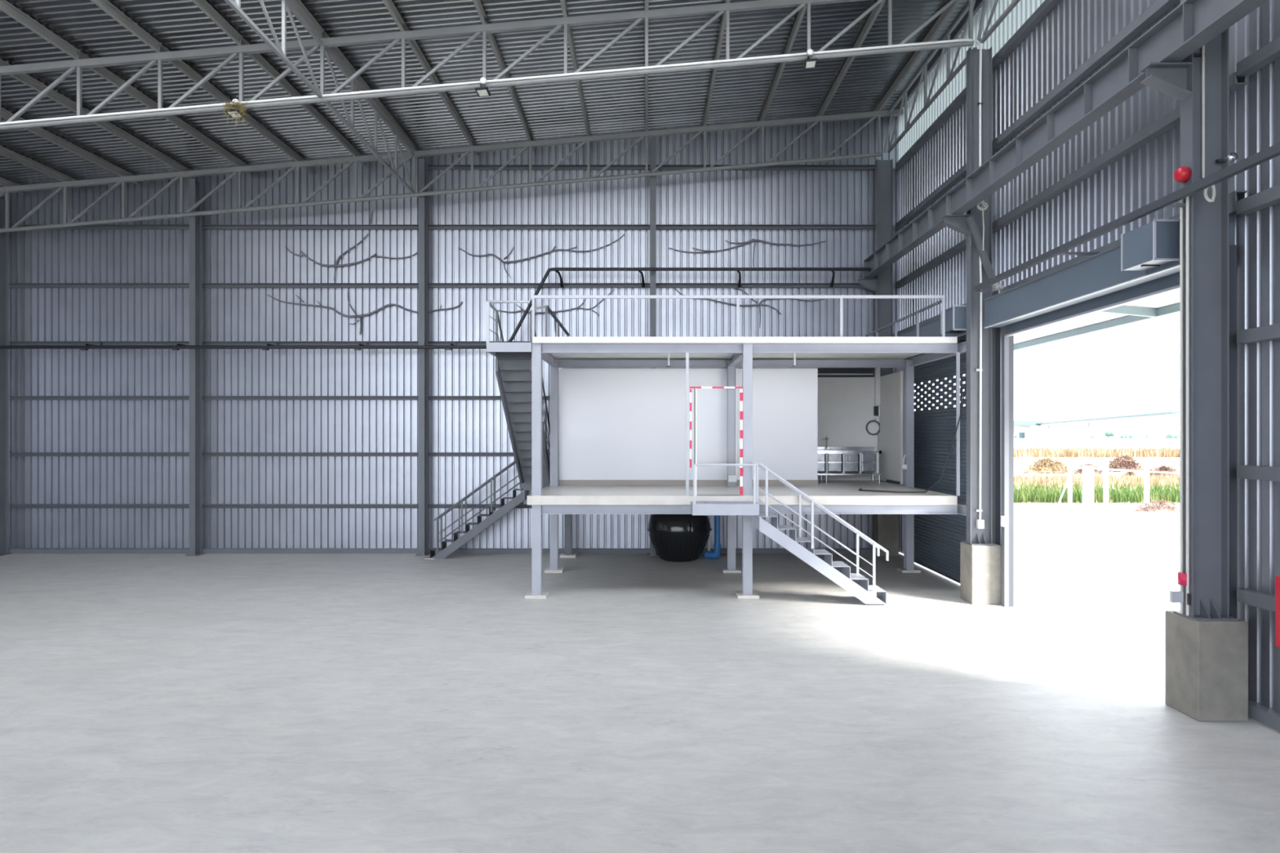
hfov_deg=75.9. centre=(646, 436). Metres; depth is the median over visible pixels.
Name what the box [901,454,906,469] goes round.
box
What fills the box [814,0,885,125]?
purlin
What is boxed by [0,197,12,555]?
slim column
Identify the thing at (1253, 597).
steel girt
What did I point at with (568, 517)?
column
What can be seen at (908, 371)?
column
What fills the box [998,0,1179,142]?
steel girt
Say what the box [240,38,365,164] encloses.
roof purlin
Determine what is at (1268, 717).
steel girt
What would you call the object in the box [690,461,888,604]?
stair
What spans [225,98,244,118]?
floodlight
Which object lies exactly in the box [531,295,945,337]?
deck railing
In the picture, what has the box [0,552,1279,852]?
floor
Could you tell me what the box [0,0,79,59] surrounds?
roof purlin
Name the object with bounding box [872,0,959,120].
purlin
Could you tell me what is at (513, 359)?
stair
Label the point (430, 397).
steel girt
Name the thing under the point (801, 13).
purlin
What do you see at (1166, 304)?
canopy
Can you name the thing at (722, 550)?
rail
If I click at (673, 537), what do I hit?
water tank
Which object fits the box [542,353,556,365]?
beam
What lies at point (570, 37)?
purlin
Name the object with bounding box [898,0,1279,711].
wall
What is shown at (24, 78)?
roof purlin
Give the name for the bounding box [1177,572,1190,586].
box
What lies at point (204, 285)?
steel girt
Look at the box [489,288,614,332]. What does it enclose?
branch
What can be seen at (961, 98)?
steel girt
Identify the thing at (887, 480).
baseboard
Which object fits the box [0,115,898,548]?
wall
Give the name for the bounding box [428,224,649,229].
steel girt
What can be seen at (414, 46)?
purlin
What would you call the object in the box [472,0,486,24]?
purlin
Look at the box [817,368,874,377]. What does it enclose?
beam
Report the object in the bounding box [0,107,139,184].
roof purlin
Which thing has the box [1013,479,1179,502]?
grass
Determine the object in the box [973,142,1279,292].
bar
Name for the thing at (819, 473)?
shelf
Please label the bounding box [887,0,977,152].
truss
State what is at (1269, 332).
steel girt
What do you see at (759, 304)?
branch
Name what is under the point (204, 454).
steel girt
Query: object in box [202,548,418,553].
rail
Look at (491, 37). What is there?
purlin
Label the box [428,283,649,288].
steel girt
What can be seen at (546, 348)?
beam
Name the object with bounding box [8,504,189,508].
steel girt
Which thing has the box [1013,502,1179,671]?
apron
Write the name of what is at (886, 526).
column
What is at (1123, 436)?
bush
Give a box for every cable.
[858,377,966,493]
[1193,44,1205,178]
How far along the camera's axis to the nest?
14.50 m
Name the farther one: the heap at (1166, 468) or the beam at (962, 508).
the heap at (1166, 468)
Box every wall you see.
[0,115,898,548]
[559,368,817,479]
[817,377,879,479]
[879,371,902,484]
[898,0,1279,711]
[1013,438,1179,449]
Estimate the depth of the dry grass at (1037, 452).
120.48 m
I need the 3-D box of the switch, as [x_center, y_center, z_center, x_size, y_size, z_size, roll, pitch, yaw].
[6.270,1.490,14.406,0.060,0.180,0.088,0,0,0]
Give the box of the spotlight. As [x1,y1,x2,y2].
[1215,151,1238,163]
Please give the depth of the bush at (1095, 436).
144.19 m
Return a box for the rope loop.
[1204,184,1215,202]
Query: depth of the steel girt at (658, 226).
21.07 m
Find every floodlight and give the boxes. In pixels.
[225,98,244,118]
[475,76,490,97]
[804,48,817,68]
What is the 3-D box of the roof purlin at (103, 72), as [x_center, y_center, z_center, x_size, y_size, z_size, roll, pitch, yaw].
[-10.171,-6.820,17.900,0.064,0.165,6.360,0,0,0]
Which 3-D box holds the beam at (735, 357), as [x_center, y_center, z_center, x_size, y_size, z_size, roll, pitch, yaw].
[1.880,-1.645,16.765,0.120,0.170,2.670,0,0,0]
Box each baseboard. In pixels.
[559,480,817,485]
[886,479,900,484]
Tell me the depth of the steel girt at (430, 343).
21.10 m
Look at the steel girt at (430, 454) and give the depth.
21.10 m
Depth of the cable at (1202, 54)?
8.81 m
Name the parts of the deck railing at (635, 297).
post, rail, post, rail, post, post, post, rail, post, post, rail, post, post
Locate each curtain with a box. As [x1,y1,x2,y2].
[906,337,966,581]
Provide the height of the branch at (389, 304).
1.121 m
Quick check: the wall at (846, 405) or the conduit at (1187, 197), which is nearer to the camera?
the conduit at (1187, 197)
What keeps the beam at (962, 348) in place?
attached to the column at (908, 371)
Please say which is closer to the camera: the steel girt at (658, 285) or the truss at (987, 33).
the truss at (987, 33)
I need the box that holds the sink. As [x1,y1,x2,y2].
[817,435,881,481]
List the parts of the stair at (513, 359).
post, post, handrail, landing rail, post, handrail, post, rail, rail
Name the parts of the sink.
bowl, bowl, bowl, bowl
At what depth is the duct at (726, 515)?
20.53 m
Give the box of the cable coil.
[866,417,879,450]
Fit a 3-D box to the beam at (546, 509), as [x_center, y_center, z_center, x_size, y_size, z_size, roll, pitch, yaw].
[-0.085,1.360,15.310,3.750,0.170,0.120,0,0,0]
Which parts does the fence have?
post, post, post, rail, post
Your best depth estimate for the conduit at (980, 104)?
14.61 m
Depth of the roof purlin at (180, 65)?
16.96 m
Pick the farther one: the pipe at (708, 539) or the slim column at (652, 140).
the slim column at (652, 140)
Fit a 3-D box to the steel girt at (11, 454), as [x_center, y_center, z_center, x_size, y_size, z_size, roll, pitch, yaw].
[-13.905,0.460,21.050,4.944,0.100,0.120,0,0,0]
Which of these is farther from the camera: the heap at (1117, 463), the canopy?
the heap at (1117, 463)
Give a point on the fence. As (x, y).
(1087, 471)
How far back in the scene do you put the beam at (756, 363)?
18.19 m
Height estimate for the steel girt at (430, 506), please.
0.100 m
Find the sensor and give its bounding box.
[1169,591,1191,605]
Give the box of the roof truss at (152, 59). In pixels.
[0,0,987,130]
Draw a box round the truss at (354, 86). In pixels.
[323,47,414,194]
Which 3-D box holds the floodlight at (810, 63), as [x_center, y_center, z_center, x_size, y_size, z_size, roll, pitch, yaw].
[2.906,-6.731,14.553,0.240,0.317,0.245,0,0,0]
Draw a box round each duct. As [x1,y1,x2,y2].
[726,515,727,556]
[874,368,879,404]
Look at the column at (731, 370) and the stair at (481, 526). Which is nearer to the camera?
the column at (731, 370)
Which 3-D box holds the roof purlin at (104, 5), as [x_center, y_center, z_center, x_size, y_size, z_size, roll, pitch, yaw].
[-8.718,-6.946,11.690,0.064,0.165,5.980,0,0,0]
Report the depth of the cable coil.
20.53 m
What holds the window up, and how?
in the wall at (1073, 31)
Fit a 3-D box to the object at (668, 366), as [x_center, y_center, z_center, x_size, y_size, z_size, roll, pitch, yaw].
[0.437,-1.555,16.300,0.080,0.350,0.080,0,0,0]
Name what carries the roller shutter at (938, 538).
attached to the wall at (1073, 31)
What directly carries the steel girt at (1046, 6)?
attached to the wall at (1073, 31)
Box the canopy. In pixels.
[1013,289,1179,351]
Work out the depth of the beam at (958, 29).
17.69 m
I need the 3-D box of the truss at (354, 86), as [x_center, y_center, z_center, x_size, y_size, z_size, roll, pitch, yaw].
[-5.812,-6.540,17.600,0.060,1.010,5.640,0,0,0]
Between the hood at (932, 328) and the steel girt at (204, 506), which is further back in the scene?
the steel girt at (204, 506)
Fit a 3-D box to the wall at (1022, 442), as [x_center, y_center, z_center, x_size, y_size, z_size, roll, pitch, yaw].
[85.000,1.725,143.150,54.000,2.750,0.300,0,0,0]
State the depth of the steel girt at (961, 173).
17.96 m
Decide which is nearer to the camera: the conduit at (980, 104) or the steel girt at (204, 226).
the conduit at (980, 104)
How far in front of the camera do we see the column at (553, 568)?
18.11 m
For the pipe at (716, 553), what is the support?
on the floor
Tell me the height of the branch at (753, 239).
0.740 m
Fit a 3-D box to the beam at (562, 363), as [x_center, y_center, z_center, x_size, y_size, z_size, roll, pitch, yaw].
[-0.085,-1.615,18.200,3.750,0.170,0.120,0,0,0]
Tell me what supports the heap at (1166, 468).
on the field
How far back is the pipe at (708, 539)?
20.47 m
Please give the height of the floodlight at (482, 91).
0.317 m
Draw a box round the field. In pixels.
[1013,455,1179,502]
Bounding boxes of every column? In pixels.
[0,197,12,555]
[186,177,205,555]
[415,158,430,555]
[524,343,548,599]
[544,359,564,573]
[560,514,577,557]
[647,137,658,555]
[721,359,741,573]
[735,343,759,599]
[857,158,898,555]
[897,359,920,573]
[941,46,1001,604]
[1138,0,1248,721]
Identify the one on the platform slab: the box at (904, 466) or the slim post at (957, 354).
the slim post at (957, 354)
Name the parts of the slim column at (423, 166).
plate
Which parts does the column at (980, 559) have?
plate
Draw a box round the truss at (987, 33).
[980,0,1020,43]
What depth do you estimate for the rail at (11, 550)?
20.99 m
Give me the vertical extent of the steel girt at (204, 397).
0.100 m
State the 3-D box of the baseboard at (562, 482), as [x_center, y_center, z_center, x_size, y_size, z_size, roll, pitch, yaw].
[0.935,1.035,18.310,5.769,0.130,0.020,0,0,0]
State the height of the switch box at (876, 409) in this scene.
0.280 m
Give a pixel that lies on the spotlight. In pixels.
(1231, 157)
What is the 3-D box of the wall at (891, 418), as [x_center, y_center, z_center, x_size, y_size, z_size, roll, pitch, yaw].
[5.870,-0.200,19.730,0.060,2.600,1.740,0,0,0]
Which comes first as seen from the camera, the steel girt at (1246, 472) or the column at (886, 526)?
the steel girt at (1246, 472)
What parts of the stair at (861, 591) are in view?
post, landing plate, landing rail, post, post, post, post, rail, rail, post, handrail, rail, rail, handrail, post, post, rail, rail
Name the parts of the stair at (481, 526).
post, post, post, post, handrail, handrail, rail, rail, rail, rail, post, post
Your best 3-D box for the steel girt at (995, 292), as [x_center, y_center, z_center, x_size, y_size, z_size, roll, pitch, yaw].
[6.432,-2.550,17.935,0.130,0.220,6.130,0,0,0]
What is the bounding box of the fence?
[1057,461,1179,504]
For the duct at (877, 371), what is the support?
attached to the wall at (846, 405)
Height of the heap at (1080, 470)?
1.238 m
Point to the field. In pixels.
(1019, 462)
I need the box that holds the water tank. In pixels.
[646,514,711,561]
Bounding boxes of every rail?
[8,548,189,553]
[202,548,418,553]
[428,548,649,553]
[702,548,872,553]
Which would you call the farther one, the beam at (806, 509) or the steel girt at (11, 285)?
the steel girt at (11, 285)
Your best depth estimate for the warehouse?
195.70 m
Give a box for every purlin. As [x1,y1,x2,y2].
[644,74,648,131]
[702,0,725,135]
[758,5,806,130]
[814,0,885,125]
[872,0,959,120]
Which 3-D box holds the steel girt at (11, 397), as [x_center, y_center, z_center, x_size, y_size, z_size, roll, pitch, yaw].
[-13.905,-0.990,21.050,4.944,0.100,0.120,0,0,0]
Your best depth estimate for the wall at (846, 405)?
20.60 m
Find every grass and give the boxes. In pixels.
[1013,446,1179,457]
[1013,472,1179,488]
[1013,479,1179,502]
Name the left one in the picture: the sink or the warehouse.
the sink
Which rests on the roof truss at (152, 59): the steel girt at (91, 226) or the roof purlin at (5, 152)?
the roof purlin at (5, 152)
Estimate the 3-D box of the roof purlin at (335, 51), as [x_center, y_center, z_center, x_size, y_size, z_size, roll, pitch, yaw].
[-5.812,-7.198,17.900,0.064,0.165,6.360,0,0,0]
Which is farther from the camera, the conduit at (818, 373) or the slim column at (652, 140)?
the slim column at (652, 140)
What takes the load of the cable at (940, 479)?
hanging from the beam at (962, 348)
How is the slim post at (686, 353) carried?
on the platform slab
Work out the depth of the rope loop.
8.59 m
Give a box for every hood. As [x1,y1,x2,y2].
[892,317,966,340]
[983,220,1179,328]
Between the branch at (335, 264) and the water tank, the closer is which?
the water tank
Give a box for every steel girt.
[8,224,189,229]
[8,283,189,288]
[8,341,189,345]
[8,395,189,399]
[8,452,189,456]
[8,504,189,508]
[202,224,418,229]
[202,283,418,288]
[202,341,418,345]
[202,395,418,399]
[202,452,418,456]
[202,504,418,508]
[428,164,649,169]
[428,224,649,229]
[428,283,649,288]
[428,341,533,345]
[428,395,559,399]
[428,452,559,456]
[428,504,531,508]
[656,164,875,169]
[656,224,875,229]
[656,283,863,288]
[895,52,1004,168]
[895,136,1004,229]
[895,218,1004,287]
[897,289,998,334]
[998,0,1060,58]
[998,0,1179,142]
[998,71,1247,226]
[1000,191,1247,293]
[1236,35,1279,75]
[1236,183,1279,213]
[1236,323,1279,343]
[1236,465,1279,481]
[1236,588,1275,612]
[1248,698,1279,731]
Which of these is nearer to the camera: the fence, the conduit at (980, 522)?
the conduit at (980, 522)
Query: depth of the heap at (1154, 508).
32.89 m
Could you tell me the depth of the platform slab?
15.40 m
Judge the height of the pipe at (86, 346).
2.059 m
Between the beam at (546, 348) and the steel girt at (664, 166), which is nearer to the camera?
the beam at (546, 348)
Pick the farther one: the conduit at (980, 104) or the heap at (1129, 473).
the heap at (1129, 473)
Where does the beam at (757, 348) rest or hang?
attached to the column at (747, 593)
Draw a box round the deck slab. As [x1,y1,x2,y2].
[532,337,957,359]
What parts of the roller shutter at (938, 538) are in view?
edge trim, guide rail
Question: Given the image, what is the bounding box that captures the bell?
[1173,166,1191,182]
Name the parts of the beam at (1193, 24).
plate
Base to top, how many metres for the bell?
0.164 m
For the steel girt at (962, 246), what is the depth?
17.97 m
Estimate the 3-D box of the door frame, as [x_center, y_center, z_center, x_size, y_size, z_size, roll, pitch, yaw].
[1.292,0.087,15.250,0.987,2.026,0.030,0,0,0]
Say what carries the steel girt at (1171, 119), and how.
attached to the wall at (1073, 31)
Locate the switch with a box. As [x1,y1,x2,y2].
[1000,515,1006,526]
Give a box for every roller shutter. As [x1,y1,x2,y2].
[892,305,999,583]
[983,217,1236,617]
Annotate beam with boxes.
[541,343,742,353]
[541,505,691,514]
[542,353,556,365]
[558,360,727,368]
[728,353,742,365]
[735,360,905,368]
[752,343,958,353]
[759,505,958,514]
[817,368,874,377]
[863,0,1267,278]
[892,0,983,118]
[910,342,966,365]
[957,503,966,515]
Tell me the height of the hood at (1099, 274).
0.510 m
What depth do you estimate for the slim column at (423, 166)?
20.62 m
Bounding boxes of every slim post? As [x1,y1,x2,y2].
[685,352,688,495]
[955,352,959,495]
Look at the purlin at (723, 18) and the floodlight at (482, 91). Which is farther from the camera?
the purlin at (723, 18)
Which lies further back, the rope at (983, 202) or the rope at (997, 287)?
the rope at (983, 202)
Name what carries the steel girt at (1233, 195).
attached to the wall at (1073, 31)
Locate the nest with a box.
[222,97,248,126]
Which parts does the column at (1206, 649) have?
plate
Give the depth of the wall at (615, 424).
18.32 m
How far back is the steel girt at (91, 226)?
21.06 m
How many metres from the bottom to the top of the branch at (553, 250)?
1.144 m
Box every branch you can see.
[266,291,462,334]
[284,210,417,280]
[457,233,624,277]
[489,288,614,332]
[667,238,826,266]
[675,288,824,327]
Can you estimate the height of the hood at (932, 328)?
0.510 m
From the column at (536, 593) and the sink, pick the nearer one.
the column at (536, 593)
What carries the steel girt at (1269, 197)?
attached to the wall at (1073, 31)
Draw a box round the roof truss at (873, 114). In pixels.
[0,108,903,232]
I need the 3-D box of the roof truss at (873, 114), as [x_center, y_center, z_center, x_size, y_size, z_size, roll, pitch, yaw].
[-5.529,-6.581,20.500,23.869,3.188,0.100,0,0,0]
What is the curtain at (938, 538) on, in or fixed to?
hanging from the roller shutter at (938, 538)
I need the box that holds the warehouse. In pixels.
[1036,411,1179,438]
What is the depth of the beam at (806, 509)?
15.31 m
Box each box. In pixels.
[873,405,879,416]
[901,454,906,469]
[1177,572,1190,586]
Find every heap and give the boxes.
[1016,455,1075,473]
[1071,462,1110,474]
[1097,453,1143,472]
[1119,497,1179,511]
[1122,471,1139,478]
[1137,462,1179,477]
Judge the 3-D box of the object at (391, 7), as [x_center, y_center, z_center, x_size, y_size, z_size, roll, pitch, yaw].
[-4.359,-7.324,11.690,0.064,0.165,5.980,0,0,0]
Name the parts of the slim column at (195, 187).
plate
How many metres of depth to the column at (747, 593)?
15.24 m
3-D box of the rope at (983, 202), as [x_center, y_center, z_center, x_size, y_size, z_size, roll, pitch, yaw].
[5.980,-3.766,14.611,0.194,0.893,0.103,0,0,0]
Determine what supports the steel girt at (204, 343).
attached to the wall at (722, 197)
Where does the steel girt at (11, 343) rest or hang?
attached to the wall at (722, 197)
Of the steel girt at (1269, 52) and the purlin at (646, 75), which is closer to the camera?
the steel girt at (1269, 52)
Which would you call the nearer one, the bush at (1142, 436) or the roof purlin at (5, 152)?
the roof purlin at (5, 152)
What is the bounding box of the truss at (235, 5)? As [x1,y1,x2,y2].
[224,0,322,97]
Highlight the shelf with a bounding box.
[817,472,881,475]
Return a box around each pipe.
[0,267,871,350]
[704,515,720,559]
[706,515,710,551]
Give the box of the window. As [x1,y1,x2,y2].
[898,0,1044,159]
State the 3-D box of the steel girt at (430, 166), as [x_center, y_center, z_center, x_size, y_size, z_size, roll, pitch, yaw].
[-2.750,-6.910,21.050,5.814,0.100,0.120,0,0,0]
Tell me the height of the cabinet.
0.700 m
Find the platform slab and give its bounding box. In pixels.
[527,480,957,505]
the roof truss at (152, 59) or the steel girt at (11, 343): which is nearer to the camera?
the roof truss at (152, 59)
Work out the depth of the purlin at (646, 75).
18.57 m
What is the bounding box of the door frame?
[689,386,742,495]
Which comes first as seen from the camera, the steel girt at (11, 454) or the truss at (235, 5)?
the truss at (235, 5)
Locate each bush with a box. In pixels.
[1089,434,1105,438]
[1104,430,1115,436]
[1120,433,1135,438]
[1136,434,1153,438]
[1165,432,1179,438]
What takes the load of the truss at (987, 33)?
attached to the roof truss at (152, 59)
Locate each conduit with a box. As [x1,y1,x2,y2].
[0,38,982,167]
[817,373,873,374]
[975,255,984,528]
[1179,199,1182,613]
[1186,195,1189,615]
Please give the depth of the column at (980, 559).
14.86 m
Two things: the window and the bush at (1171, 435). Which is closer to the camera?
the window
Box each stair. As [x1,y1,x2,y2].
[423,460,550,559]
[486,300,550,483]
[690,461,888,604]
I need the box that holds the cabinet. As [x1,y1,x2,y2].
[1275,576,1279,648]
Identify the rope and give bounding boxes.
[977,200,988,250]
[991,276,1005,293]
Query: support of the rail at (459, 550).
on the floor
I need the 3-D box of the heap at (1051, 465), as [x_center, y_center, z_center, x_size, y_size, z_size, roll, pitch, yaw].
[33.232,2.425,67.969,4.844,1.877,1.830,0,0,0]
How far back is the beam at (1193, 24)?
10.54 m
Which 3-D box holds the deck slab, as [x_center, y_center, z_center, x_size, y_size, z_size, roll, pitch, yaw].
[1.820,-1.792,18.025,7.880,0.115,5.650,0,0,0]
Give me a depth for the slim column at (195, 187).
20.62 m

